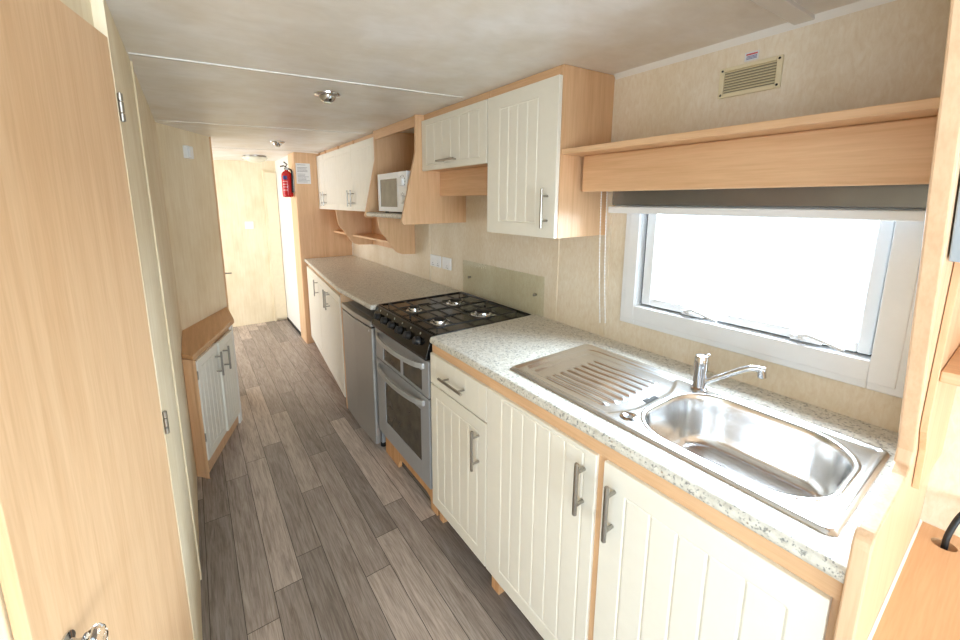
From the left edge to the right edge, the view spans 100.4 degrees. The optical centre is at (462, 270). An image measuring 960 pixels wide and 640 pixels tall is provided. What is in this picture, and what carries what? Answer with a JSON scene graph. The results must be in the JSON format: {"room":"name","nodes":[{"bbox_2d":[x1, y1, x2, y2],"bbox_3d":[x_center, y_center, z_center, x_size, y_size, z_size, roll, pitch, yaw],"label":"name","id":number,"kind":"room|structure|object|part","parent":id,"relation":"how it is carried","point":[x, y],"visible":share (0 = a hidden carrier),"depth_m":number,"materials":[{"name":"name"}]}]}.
{"room":"mobile home kitchen","nodes":[
{"label":"mobile home kitchen","id":0,"kind":"room"},
{"bbox_2d":[0,0,93,639],"bbox_3d":[-0.627,0.430,0.492,0.070,1.930,1.050,-4,11,-19],"label":"wall","id":1,"kind":"structure","parent":0,"point":[82,8],"depth_m":0.73,"materials":[{"name":"beige wood"}]},
{"bbox_2d":[0,0,193,639],"bbox_3d":[-0.653,0.409,0.776,0.067,1.755,0.517,-4,11,-19],"label":"door","id":2,"kind":"structure","parent":1,"relation":"in","point":[90,549],"depth_m":0.67,"materials":[{"name":"brown wood"}]},
{"bbox_3d":[-0.587,0.570,0.606,0.023,0.044,0.044,-4,11,-19],"label":"knob","id":3,"kind":"part","parent":2,"relation":"part of","materials":[{"name":"silver metal"}]},
{"bbox_2d":[90,0,202,639],"bbox_3d":[-1.261,0.226,1.669,0.078,1.930,1.700,-7,12,-34],"label":"door frame","id":4,"kind":"structure","parent":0,"point":[103,21],"depth_m":1.23,"materials":[{"name":"beige wood"}]},
{"bbox_2d":[155,122,226,329],"bbox_3d":[-1.765,0.054,2.642,0.069,1.935,0.608,-1,10,-6],"label":"wall","id":5,"kind":"structure","parent":0,"point":[188,184],"depth_m":2.56,"materials":[{"name":"beige wood"}]},
{"bbox_2d":[183,145,193,158],"bbox_3d":[-1.715,-0.741,2.509,0.036,0.077,0.065,-1,10,-5],"label":"thermostat","id":6,"kind":"object","parent":5,"relation":"attached to","point":[187,150],"visible":1,"depth_m":2.48,"materials":[{"name":"white plastic"}]},
{"bbox_2d":[209,137,228,308],"bbox_3d":[-1.794,-0.002,2.966,0.075,1.935,0.054,-1,10,-4],"label":"trim","id":7,"kind":"structure","parent":5,"relation":"attached to","point":[209,137],"depth_m":2.88,"materials":[{"name":"brown wood"}]},
{"bbox_2d":[213,160,286,326],"bbox_3d":[-2.615,-0.316,4.671,2.060,1.970,0.070,-7,12,-34],"label":"wall","id":8,"kind":"structure","parent":0,"point":[239,184],"depth_m":4.68,"materials":[{"name":"beige wood"}]},
{"bbox_2d":[245,221,253,228],"bbox_3d":[-2.489,-0.528,4.670,0.088,0.086,0.014,-7,12,-34],"label":"light switch","id":9,"kind":"object","parent":8,"relation":"attached to","point":[249,224],"visible":1,"depth_m":4.67,"materials":[{"name":"white plastic"}]},
{"bbox_2d":[262,170,286,320],"bbox_3d":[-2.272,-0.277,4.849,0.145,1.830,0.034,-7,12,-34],"label":"door","id":10,"kind":"structure","parent":8,"relation":"in","point":[268,178],"depth_m":4.83,"materials":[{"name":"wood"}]},
{"bbox_3d":[-2.323,-0.272,4.818,0.025,1.830,0.029,-7,12,-34],"label":"frame","id":11,"kind":"part","parent":10,"relation":"part of","materials":[{"name":"beige wood"}]},
{"bbox_2d":[275,155,300,331],"bbox_3d":[-1.962,-0.302,4.578,0.065,1.970,0.820,-7,12,-34],"label":"wall","id":12,"kind":"structure","parent":0,"point":[284,203],"depth_m":4.59,"materials":[{"name":"white paint"}]},
{"bbox_2d":[287,317,300,334],"bbox_3d":[-1.980,0.660,4.710,0.008,0.030,0.785,-7,12,-34],"label":"baseboard","id":13,"kind":"structure","parent":12,"relation":"attached to","point":[288,319],"depth_m":4.69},
{"bbox_2d":[197,319,543,639],"bbox_3d":[-0.985,1.278,1.428,3.260,0.060,10.200,-7,12,-34],"label":"floor","id":14,"kind":"structure","parent":0,"point":[309,529],"depth_m":1.78,"materials":[{"name":"grey plastic"}]},
{"bbox_2d":[181,307,242,478],"bbox_3d":[-1.573,0.697,2.562,0.288,0.697,1.039,-3,10,-14],"label":"base cabinet","id":15,"kind":"object","parent":14,"relation":"on","point":[208,354],"visible":1,"depth_m":2.26,"materials":[{"name":"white wood"}]},
{"bbox_3d":[-1.398,0.789,2.103,0.104,0.671,0.009,3,10,16],"label":"panel","id":16,"kind":"part","parent":15,"relation":"part of","materials":[{"name":"brown wood"}]},
{"bbox_3d":[-1.400,0.721,2.230,0.018,0.562,0.279,-2,10,-13],"label":"door","id":17,"kind":"part","parent":15,"relation":"part of","materials":[{"name":"white wood"}]},
{"bbox_3d":[-1.395,0.538,2.298,0.037,0.144,0.011,-2,10,-13],"label":"handle","id":18,"kind":"part","parent":15,"relation":"part of","materials":[{"name":"silver metal"}]},
{"bbox_3d":[-1.408,0.521,2.391,0.037,0.144,0.011,-2,10,-13],"label":"handle","id":19,"kind":"part","parent":15,"relation":"part of","materials":[{"name":"silver metal"}]},
{"bbox_3d":[-1.450,0.677,2.480,0.018,0.562,0.228,-2,10,-13],"label":"door","id":20,"kind":"part","parent":15,"relation":"part of","materials":[{"name":"white wood"}]},
{"bbox_2d":[288,152,352,343],"bbox_3d":[-1.476,-0.228,4.257,0.530,1.933,0.264,-7,12,-34],"label":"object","id":21,"kind":"object","parent":14,"relation":"on","point":[314,227],"visible":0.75,"depth_m":4.06,"materials":[{"name":"brown wood"}]},
{"bbox_2d":[280,162,293,196],"bbox_3d":[-1.722,-0.891,3.926,0.113,0.344,0.106,-7,12,-34],"label":"fire extinguisher","id":22,"kind":"object","parent":21,"relation":"attached to","point":[287,179],"visible":1,"depth_m":3.90,"materials":[{"name":"red metal"}]},
{"bbox_2d":[295,163,310,183],"bbox_3d":[-1.557,-0.947,3.914,0.134,0.196,0.002,-7,12,-34],"label":"notice","id":23,"kind":"object","parent":21,"relation":"attached to","point":[303,176],"visible":1,"depth_m":3.91,"materials":[{"name":"paper"}]},
{"bbox_2d":[307,265,353,408],"bbox_3d":[-1.004,0.436,3.555,0.615,0.865,1.581,-7,12,-34],"label":"base cabinet","id":24,"kind":"object","parent":14,"relation":"on","point":[326,314],"visible":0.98,"depth_m":3.14,"materials":[{"name":"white wood"}]},
{"bbox_3d":[-1.390,0.365,3.779,0.018,0.733,0.650,-6,11,-28],"label":"door","id":25,"kind":"part","parent":24,"relation":"part of","materials":[{"name":"white wood"}]},
{"bbox_3d":[-1.059,0.218,3.088,0.037,0.145,0.011,-6,11,-28],"label":"handle","id":26,"kind":"part","parent":24,"relation":"part of","materials":[{"name":"silver metal"}]},
{"bbox_3d":[-1.124,0.447,3.305,0.018,0.733,0.429,-6,11,-28],"label":"door","id":27,"kind":"part","parent":24,"relation":"part of","materials":[{"name":"white wood"}]},
{"bbox_3d":[-1.025,0.229,3.026,0.038,0.145,0.011,-6,11,-28],"label":"handle","id":28,"kind":"part","parent":24,"relation":"part of","materials":[{"name":"silver metal"}]},
{"bbox_3d":[-0.921,0.510,2.945,0.018,0.733,0.395,-6,11,-28],"label":"door","id":29,"kind":"part","parent":24,"relation":"part of","materials":[{"name":"white wood"}]},
{"bbox_3d":[-0.785,0.558,2.765,0.070,0.835,0.012,-7,12,-34],"label":"filler panel","id":30,"kind":"part","parent":24,"relation":"part of","materials":[{"name":"brown wood"}]},
{"bbox_2d":[304,255,462,309],"bbox_3d":[-0.851,0.031,3.266,0.639,0.030,2.120,-7,12,-34],"label":"countertop","id":31,"kind":"structure","parent":24,"relation":"on","point":[370,284],"depth_m":2.89,"materials":[{"name":"stone"}]},
{"bbox_2d":[341,301,385,446],"bbox_3d":[-0.426,0.619,2.687,0.594,0.800,0.523,-7,12,-34],"label":"fridge","id":32,"kind":"object","parent":14,"relation":"on","point":[359,334],"visible":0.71,"depth_m":2.45,"materials":[{"name":"silver metal"}]},
{"bbox_3d":[-0.651,0.267,2.471,0.052,0.030,0.523,-7,12,-34],"label":"trim","id":33,"kind":"part","parent":32,"relation":"part of","materials":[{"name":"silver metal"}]},
{"bbox_2d":[371,291,530,515],"bbox_3d":[-0.094,0.643,2.198,0.649,0.920,0.636,-7,12,-34],"label":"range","id":34,"kind":"object","parent":14,"relation":"on","point":[404,329],"depth_m":2.01,"materials":[{"name":"silver metal"}]},
{"bbox_3d":[-0.464,0.253,2.167,0.038,0.043,0.040,-7,12,-34],"label":"knob","id":35,"kind":"part","parent":34,"relation":"part of","materials":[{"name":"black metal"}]},
{"bbox_3d":[-0.414,0.265,2.093,0.038,0.043,0.040,-7,12,-34],"label":"knob","id":36,"kind":"part","parent":34,"relation":"part of","materials":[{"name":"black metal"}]},
{"bbox_3d":[-0.363,0.278,2.020,0.038,0.043,0.040,-7,12,-34],"label":"knob","id":37,"kind":"part","parent":34,"relation":"part of","materials":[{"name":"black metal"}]},
{"bbox_3d":[-0.313,0.291,1.946,0.038,0.043,0.040,-7,12,-34],"label":"knob","id":38,"kind":"part","parent":34,"relation":"part of","materials":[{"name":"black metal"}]},
{"bbox_3d":[-0.339,0.392,1.979,0.052,0.026,0.526,-7,12,-34],"label":"handle","id":39,"kind":"part","parent":34,"relation":"part of","materials":[{"name":"silver metal"}]},
{"bbox_3d":[-0.338,0.568,2.010,0.052,0.026,0.526,-7,12,-34],"label":"handle","id":40,"kind":"part","parent":34,"relation":"part of","materials":[{"name":"silver metal"}]},
{"bbox_3d":[-0.312,0.294,1.988,0.055,0.110,0.624,-7,12,-34],"label":"control panel","id":41,"kind":"part","parent":34,"relation":"part of","materials":[{"name":"black metal"}]},
{"bbox_3d":[-0.290,0.468,2.003,0.034,0.098,0.436,-7,12,-34],"label":"glass panel","id":42,"kind":"part","parent":34,"relation":"part of","materials":[{"name":"black glass"}]},
{"bbox_3d":[-0.293,0.746,2.057,0.034,0.268,0.412,-7,12,-34],"label":"glass panel","id":43,"kind":"part","parent":34,"relation":"part of","materials":[{"name":"black glass"}]},
{"bbox_3d":[-0.303,0.442,2.016,0.037,0.172,0.606,-7,12,-34],"label":"grill door","id":44,"kind":"part","parent":34,"relation":"part of","materials":[{"name":"silver metal"}]},
{"bbox_3d":[-0.302,0.753,2.070,0.037,0.445,0.606,-7,12,-34],"label":"oven door","id":45,"kind":"part","parent":34,"relation":"part of","materials":[{"name":"silver metal"}]},
{"bbox_3d":[-0.262,0.303,1.873,0.038,0.043,0.040,-7,12,-34],"label":"knob","id":46,"kind":"part","parent":34,"relation":"part of","materials":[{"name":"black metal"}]},
{"bbox_3d":[-0.088,1.025,2.260,0.485,0.147,0.602,-7,12,-34],"label":"cooker plinth","id":47,"kind":"part","parent":34,"relation":"part of","materials":[{"name":"brown wood"}]},
{"bbox_3d":[-0.209,0.317,1.795,0.038,0.043,0.040,-7,12,-34],"label":"knob","id":48,"kind":"part","parent":34,"relation":"part of","materials":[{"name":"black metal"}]},
{"bbox_2d":[378,291,530,335],"bbox_3d":[-0.060,0.211,2.147,0.565,0.052,0.636,-7,12,-34],"label":"cooktop","id":49,"kind":"object","parent":34,"relation":"in","point":[441,314],"depth_m":2.06,"materials":[{"name":"black metal"}]},
{"bbox_2d":[430,344,489,565],"bbox_3d":[0.205,0.744,1.781,0.635,0.865,0.400,-7,12,-34],"label":"base cabinet","id":50,"kind":"object","parent":14,"relation":"on","point":[458,390],"visible":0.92,"depth_m":1.59,"materials":[{"name":"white wood"}]},
{"bbox_3d":[-0.083,1.118,1.863,0.035,0.100,0.033,-7,12,-34],"label":"leg","id":51,"kind":"part","parent":50,"relation":"part of","materials":[{"name":"brown wood"}]},
{"bbox_3d":[-0.041,0.449,1.556,0.038,0.011,0.167,-7,12,-34],"label":"handle","id":52,"kind":"part","parent":50,"relation":"part of","materials":[{"name":"silver metal"}]},
{"bbox_3d":[-0.020,0.447,1.575,0.018,0.134,0.397,-7,12,-34],"label":"drawer","id":53,"kind":"part","parent":50,"relation":"part of","materials":[{"name":"white wood"}]},
{"bbox_3d":[-0.010,0.361,1.567,0.021,0.036,0.400,-7,12,-34],"label":"rail","id":54,"kind":"part","parent":50,"relation":"part of","materials":[{"name":"brown wood"}]},
{"bbox_3d":[0.045,0.659,1.465,0.038,0.160,0.011,-7,12,-34],"label":"handle","id":55,"kind":"part","parent":50,"relation":"part of","materials":[{"name":"silver metal"}]},
{"bbox_2d":[486,378,842,639],"bbox_3d":[0.576,0.837,1.240,0.635,0.865,0.922,-7,12,-34],"label":"base cabinet","id":56,"kind":"object","parent":14,"relation":"on","point":[588,542],"visible":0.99,"depth_m":0.99,"materials":[{"name":"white wood"}]},
{"bbox_3d":[0.138,1.176,1.530,0.033,0.100,0.045,-7,12,-34],"label":"leg","id":57,"kind":"part","parent":56,"relation":"part of","materials":[{"name":"brown wood"}]},
{"bbox_3d":[0.223,0.802,1.274,0.018,0.733,0.458,-7,12,-34],"label":"door","id":58,"kind":"part","parent":56,"relation":"part of","materials":[{"name":"white wood"}]},
{"bbox_3d":[0.307,0.574,1.056,0.038,0.152,0.013,-7,12,-34],"label":"handle","id":59,"kind":"part","parent":56,"relation":"part of","materials":[{"name":"silver metal"}]},
{"bbox_3d":[0.359,0.595,0.983,0.038,0.152,0.013,-7,12,-34],"label":"handle","id":60,"kind":"part","parent":56,"relation":"part of","materials":[{"name":"silver metal"}]},
{"bbox_2d":[430,314,897,583],"bbox_3d":[0.487,0.364,1.342,0.616,0.030,1.325,-7,12,-34],"label":"countertop","id":61,"kind":"structure","parent":56,"relation":"on","point":[492,349],"depth_m":1.06,"materials":[{"name":"stone"}]},
{"bbox_2d":[510,344,890,536],"bbox_3d":[0.574,0.451,1.165,0.418,0.156,0.860,-7,12,-34],"label":"sink","id":62,"kind":"object","parent":61,"relation":"in","point":[818,476],"visible":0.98,"depth_m":1.10,"materials":[{"name":"metal"}]},
{"bbox_3d":[0.686,0.480,1.004,0.368,0.151,0.419,-7,12,-34],"label":"bowl","id":63,"kind":"part","parent":62,"relation":"part of","materials":[{"name":"metal"}]},
{"bbox_2d":[690,353,766,392],"bbox_3d":[0.776,0.318,1.175,0.183,0.114,0.048,9,13,42],"label":"tap","id":64,"kind":"object","parent":61,"relation":"on","point":[701,361],"visible":1,"depth_m":1.20,"materials":[{"name":"silver metal"}]},
{"bbox_3d":[0.791,0.309,1.168,0.153,0.094,0.021,8,13,40],"label":"spout","id":65,"kind":"part","parent":64,"relation":"part of","materials":[{"name":"silver metal"}]},
{"bbox_3d":[0.485,0.868,0.894,0.018,0.733,0.431,-7,12,-34],"label":"door","id":66,"kind":"part","parent":56,"relation":"part of","materials":[{"name":"white wood"}]},
{"bbox_2d":[833,0,959,639],"bbox_3d":[0.847,0.370,0.764,0.659,1.948,0.023,-7,12,-34],"label":"end panel","id":67,"kind":"object","parent":14,"relation":"on","point":[882,537],"visible":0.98,"depth_m":0.62,"materials":[{"name":"brown wood"}]},
{"bbox_2d":[867,519,959,639],"bbox_3d":[1.067,1.035,0.589,0.619,0.698,0.696,-7,12,-34],"label":"desk","id":68,"kind":"object","parent":14,"relation":"on","point":[922,601],"visible":0.97,"depth_m":0.80,"materials":[{"name":"brown wood"}]},
{"bbox_2d":[940,512,959,550],"bbox_3d":[1.181,0.643,0.880,0.179,0.221,0.049,7,12,36],"label":"power cable","id":69,"kind":"object","parent":68,"relation":"on","point":[955,522],"visible":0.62,"depth_m":0.91,"materials":[{"name":"black rubber"}]},
{"bbox_2d":[106,0,860,160],"bbox_3d":[-1.009,-0.672,1.043,3.380,0.206,10.250,-7,12,-34],"label":"ceiling","id":70,"kind":"structure","parent":0,"point":[467,49],"depth_m":1.21,"materials":[{"name":"white paint"}]},
{"bbox_2d":[243,155,266,162],"bbox_3d":[-2.120,-1.137,4.091,0.229,0.071,0.230,-7,12,-34],"label":"ceiling light","id":71,"kind":"object","parent":70,"relation":"attached to","point":[250,158],"visible":0.97,"depth_m":4.02,"materials":[{"name":"white glass"}]},
{"bbox_2d":[155,120,365,133],"bbox_3d":[-1.174,-0.889,2.492,1.190,0.038,0.012,-7,12,-34],"label":"trim","id":72,"kind":"structure","parent":70,"relation":"attached to","point":[155,120],"depth_m":2.42,"materials":[{"name":"white plastic"}]},
{"bbox_2d":[212,147,316,151],"bbox_3d":[-2.031,-1.040,3.396,1.560,0.049,0.014,-7,12,-34],"label":"trim","id":73,"kind":"structure","parent":70,"relation":"attached to","point":[212,147],"depth_m":3.56,"materials":[{"name":"white plastic"}]},
{"bbox_2d":[270,141,284,146],"bbox_3d":[-1.444,-0.984,3.123,0.109,0.038,0.110,-7,12,-34],"label":"recessed light","id":74,"kind":"object","parent":70,"relation":"in","point":[275,143],"visible":1,"depth_m":3.10,"materials":[{"name":"silver metal"}]},
{"bbox_2d":[128,52,463,97],"bbox_3d":[-0.494,-0.719,1.512,1.200,0.039,0.014,-7,12,-34],"label":"trim","id":75,"kind":"structure","parent":70,"relation":"attached to","point":[129,53],"depth_m":1.41,"materials":[{"name":"white plastic"}]},
{"bbox_2d":[314,91,340,103],"bbox_3d":[-0.580,-0.737,1.719,0.109,0.038,0.110,-7,12,-34],"label":"recessed light","id":76,"kind":"object","parent":70,"relation":"in","point":[327,97],"visible":1,"depth_m":1.69,"materials":[{"name":"silver metal"}]},
{"bbox_2d":[750,0,814,24],"bbox_3d":[-0.364,-0.472,0.221,3.100,0.100,0.045,-7,12,-34],"label":"trim","id":77,"kind":"structure","parent":70,"relation":"attached to","point":[790,11],"depth_m":0.99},
{"bbox_2d":[352,0,959,536],"bbox_3d":[1.020,0.292,1.143,0.060,1.970,7.764,-7,12,-34],"label":"wall","id":78,"kind":"structure","parent":0,"point":[894,51],"depth_m":1.26,"materials":[{"name":"beige paint"}]},
{"bbox_2d":[316,134,373,211],"bbox_3d":[-0.907,-0.802,3.458,0.355,0.556,1.510,-7,12,-34],"label":"upper cabinet","id":79,"kind":"object","parent":78,"relation":"attached to","point":[344,172],"visible":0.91,"depth_m":3.27,"materials":[{"name":"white wood"}]},
{"bbox_3d":[-1.374,-0.859,3.912,0.018,0.512,0.228,-7,12,-34],"label":"door","id":80,"kind":"part","parent":79,"relation":"part of","materials":[{"name":"white wood"}]},
{"bbox_3d":[-1.198,-0.814,3.656,0.018,0.512,0.387,-7,12,-34],"label":"door","id":81,"kind":"part","parent":79,"relation":"part of","materials":[{"name":"white wood"}]},
{"bbox_3d":[-0.980,-0.759,3.339,0.018,0.512,0.383,-7,12,-34],"label":"door","id":82,"kind":"part","parent":79,"relation":"part of","materials":[{"name":"white wood"}]},
{"bbox_3d":[-0.995,-1.038,3.357,0.008,0.038,1.478,-7,12,-34],"label":"rail","id":83,"kind":"part","parent":79,"relation":"part of","materials":[{"name":"brown wood"}]},
{"bbox_3d":[-0.731,-0.697,2.976,0.018,0.512,0.493,-7,12,-34],"label":"door","id":84,"kind":"part","parent":79,"relation":"part of","materials":[{"name":"white wood"}]},
{"bbox_2d":[334,210,414,253],"bbox_3d":[-0.913,-0.372,3.558,0.339,0.324,1.460,-7,12,-34],"label":"wall shelf","id":85,"kind":"object","parent":78,"relation":"attached to","point":[360,229],"visible":0.9,"depth_m":3.50,"materials":[{"name":"brown wood"}]},
{"bbox_2d":[364,114,465,224],"bbox_3d":[-0.337,-0.620,2.564,0.436,0.610,0.638,-7,12,-34],"label":"upper cabinet","id":86,"kind":"object","parent":78,"relation":"attached to","point":[394,151],"visible":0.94,"depth_m":2.39,"materials":[{"name":"brown wood"}]},
{"bbox_2d":[366,212,401,218],"bbox_3d":[-0.329,-0.363,2.614,0.396,0.028,0.602,-7,12,-34],"label":"shelf","id":87,"kind":"object","parent":86,"relation":"attached to","point":[397,215],"depth_m":2.52,"materials":[{"name":"wood"}]},
{"bbox_3d":[-0.503,-0.675,2.820,0.416,0.588,0.018,-7,12,-34],"label":"panel","id":88,"kind":"part","parent":86,"relation":"part of","materials":[{"name":"brown wood"}]},
{"bbox_2d":[378,171,409,212],"bbox_3d":[-0.309,-0.490,2.547,0.336,0.246,0.423,-7,12,-34],"label":"microwave","id":89,"kind":"object","parent":86,"relation":"in","point":[392,187],"visible":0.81,"depth_m":2.45,"materials":[{"name":"white plastic"}]},
{"bbox_3d":[-0.463,-0.489,2.512,0.015,0.236,0.308,-7,12,-34],"label":"door","id":90,"kind":"part","parent":89,"relation":"part of","materials":[{"name":"white plastic"}]},
{"bbox_3d":[-0.457,-0.485,2.508,0.011,0.170,0.258,-7,12,-34],"label":"glass panel","id":91,"kind":"part","parent":89,"relation":"part of","materials":[{"name":"glass"}]},
{"bbox_3d":[-0.344,-0.459,2.339,0.015,0.236,0.113,-7,12,-34],"label":"control panel","id":92,"kind":"part","parent":89,"relation":"part of","materials":[{"name":"white plastic"}]},
{"bbox_3d":[-0.419,-0.873,2.464,0.016,0.058,0.602,-7,12,-34],"label":"rail","id":93,"kind":"part","parent":86,"relation":"part of","materials":[{"name":"brown wood"}]},
{"bbox_3d":[-0.164,-0.576,2.311,0.436,0.610,0.018,-7,12,-34],"label":"panel","id":94,"kind":"part","parent":86,"relation":"part of","materials":[{"name":"brown wood"}]},
{"bbox_2d":[427,224,430,279],"bbox_3d":[-0.240,-0.151,2.894,0.005,0.454,0.030,-7,12,-34],"label":"trim","id":95,"kind":"structure","parent":78,"relation":"attached to","point":[428,225],"depth_m":2.90,"materials":[{"name":"beige plastic"}]},
{"bbox_2d":[430,254,440,267],"bbox_3d":[-0.190,-0.066,2.826,0.014,0.082,0.144,-7,12,-34],"label":"wall socket","id":96,"kind":"object","parent":78,"relation":"attached to","point":[435,260],"visible":1,"depth_m":2.82,"materials":[{"name":"white plastic"}]},
{"bbox_2d":[442,257,451,270],"bbox_3d":[-0.107,-0.045,2.705,0.014,0.082,0.108,-7,12,-34],"label":"wall socket","id":97,"kind":"object","parent":78,"relation":"attached to","point":[446,262],"visible":1,"depth_m":2.69,"materials":[{"name":"white plastic"}]},
{"bbox_2d":[421,91,490,195],"bbox_3d":[0.049,-0.616,2.071,0.341,0.450,0.598,-7,12,-34],"label":"upper cabinet","id":98,"kind":"object","parent":78,"relation":"attached to","point":[455,136],"visible":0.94,"depth_m":2.00,"materials":[{"name":"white wood"}]},
{"bbox_3d":[-0.079,-0.554,2.000,0.038,0.011,0.165,-7,12,-34],"label":"handle","id":99,"kind":"part","parent":98,"relation":"part of","materials":[{"name":"silver metal"}]},
{"bbox_3d":[-0.053,-0.650,1.994,0.018,0.268,0.593,-7,12,-34],"label":"door","id":100,"kind":"part","parent":98,"relation":"part of","materials":[{"name":"white wood"}]},
{"bbox_3d":[-0.039,-0.802,1.978,0.016,0.033,0.566,-7,12,-34],"label":"rail","id":101,"kind":"part","parent":98,"relation":"part of","materials":[{"name":"brown wood"}]},
{"bbox_2d":[487,64,614,238],"bbox_3d":[0.334,-0.462,1.672,0.341,0.616,0.411,-7,12,-34],"label":"upper cabinet","id":102,"kind":"object","parent":78,"relation":"attached to","point":[534,189],"visible":1,"depth_m":1.53,"materials":[{"name":"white wood"}]},
{"bbox_3d":[0.232,-0.429,1.607,0.018,0.572,0.406,-7,12,-34],"label":"door","id":103,"kind":"part","parent":102,"relation":"part of","materials":[{"name":"white wood"}]},
{"bbox_3d":[0.245,-0.731,1.564,0.016,0.033,0.378,-7,12,-34],"label":"rail","id":104,"kind":"part","parent":102,"relation":"part of","materials":[{"name":"brown wood"}]},
{"bbox_3d":[0.302,-0.230,1.487,0.038,0.147,0.011,-7,12,-34],"label":"handle","id":105,"kind":"part","parent":102,"relation":"part of","materials":[{"name":"silver metal"}]},
{"bbox_2d":[552,238,558,320],"bbox_3d":[0.444,0.026,1.900,0.005,0.444,0.024,-7,12,-34],"label":"trim","id":106,"kind":"structure","parent":78,"relation":"attached to","point":[556,254],"depth_m":1.90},
{"bbox_2d":[599,193,612,336],"bbox_3d":[0.597,-0.014,1.664,0.005,0.604,0.024,-7,12,-34],"label":"trim","id":107,"kind":"structure","parent":78,"relation":"attached to","point":[610,195],"depth_m":1.66,"materials":[{"name":"beige plastic"}]},
{"bbox_2d":[717,54,783,98],"bbox_3d":[0.848,-0.569,1.183,0.010,0.087,0.162,-7,12,-34],"label":"air vent","id":108,"kind":"object","parent":78,"relation":"in","point":[764,74],"visible":1,"depth_m":1.18,"materials":[{"name":"beige plastic"}]},
{"bbox_2d":[562,97,939,191],"bbox_3d":[0.734,-0.310,1.152,0.283,0.151,0.928,-7,12,-34],"label":"shelf","id":109,"kind":"object","parent":78,"relation":"attached to","point":[887,144],"visible":0.98,"depth_m":0.97,"materials":[{"name":"brown wood"}]},
{"bbox_2d":[744,50,758,61],"bbox_3d":[0.851,-0.631,1.176,0.001,0.024,0.036,-7,12,-34],"label":"warning sticker","id":110,"kind":"object","parent":78,"relation":"attached to","point":[753,55],"visible":1,"depth_m":1.18,"materials":[{"name":"paper"}]},
{"bbox_2d":[614,0,895,79],"bbox_3d":[0.840,-0.681,1.170,0.016,0.019,0.905,-7,12,-34],"label":"trim","id":111,"kind":"structure","parent":78,"relation":"attached to","point":[863,4],"depth_m":1.16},
{"bbox_2d":[620,213,924,398],"bbox_3d":[0.886,-0.029,1.266,0.080,0.580,0.795,-7,12,-34],"label":"window","id":112,"kind":"structure","parent":78,"relation":"in","point":[877,360],"depth_m":1.11,"materials":[{"name":"white plastic"}]},
{"bbox_2d":[599,184,928,322],"bbox_3d":[0.798,-0.011,1.220,0.064,0.578,0.876,-7,12,-34],"label":"roller blind","id":113,"kind":"object","parent":112,"relation":"attached to","point":[876,202],"visible":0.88,"depth_m":1.06,"materials":[{"name":"grey fabric"},{"name":"white plastic"}]},
{"bbox_3d":[0.543,-0.067,1.564,0.035,0.570,0.007,-4,11,-22],"label":"bead cord","id":114,"kind":"part","parent":113,"relation":"part of","materials":[{"name":"white plastic"}]},
{"bbox_3d":[0.562,-0.066,1.558,0.035,0.570,0.007,-4,11,-22],"label":"bead cord","id":115,"kind":"part","parent":113,"relation":"part of","materials":[{"name":"white plastic"}]},
{"bbox_3d":[0.892,-0.034,1.273,0.032,0.424,0.644,-7,12,-34],"label":"sash","id":116,"kind":"part","parent":112,"relation":"part of","materials":[{"name":"white plastic"}]},
{"bbox_2d":[912,186,959,489],"bbox_3d":[1.007,-0.022,0.456,0.657,1.066,0.546,-7,12,-34],"label":"shelving unit","id":117,"kind":"object","parent":78,"relation":"attached to","point":[945,374],"visible":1,"depth_m":0.70,"materials":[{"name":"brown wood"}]},
{"bbox_3d":[0.813,-0.223,0.286,0.187,0.519,0.545,-7,12,-34],"label":"door","id":118,"kind":"part","parent":117,"relation":"part of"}
]}

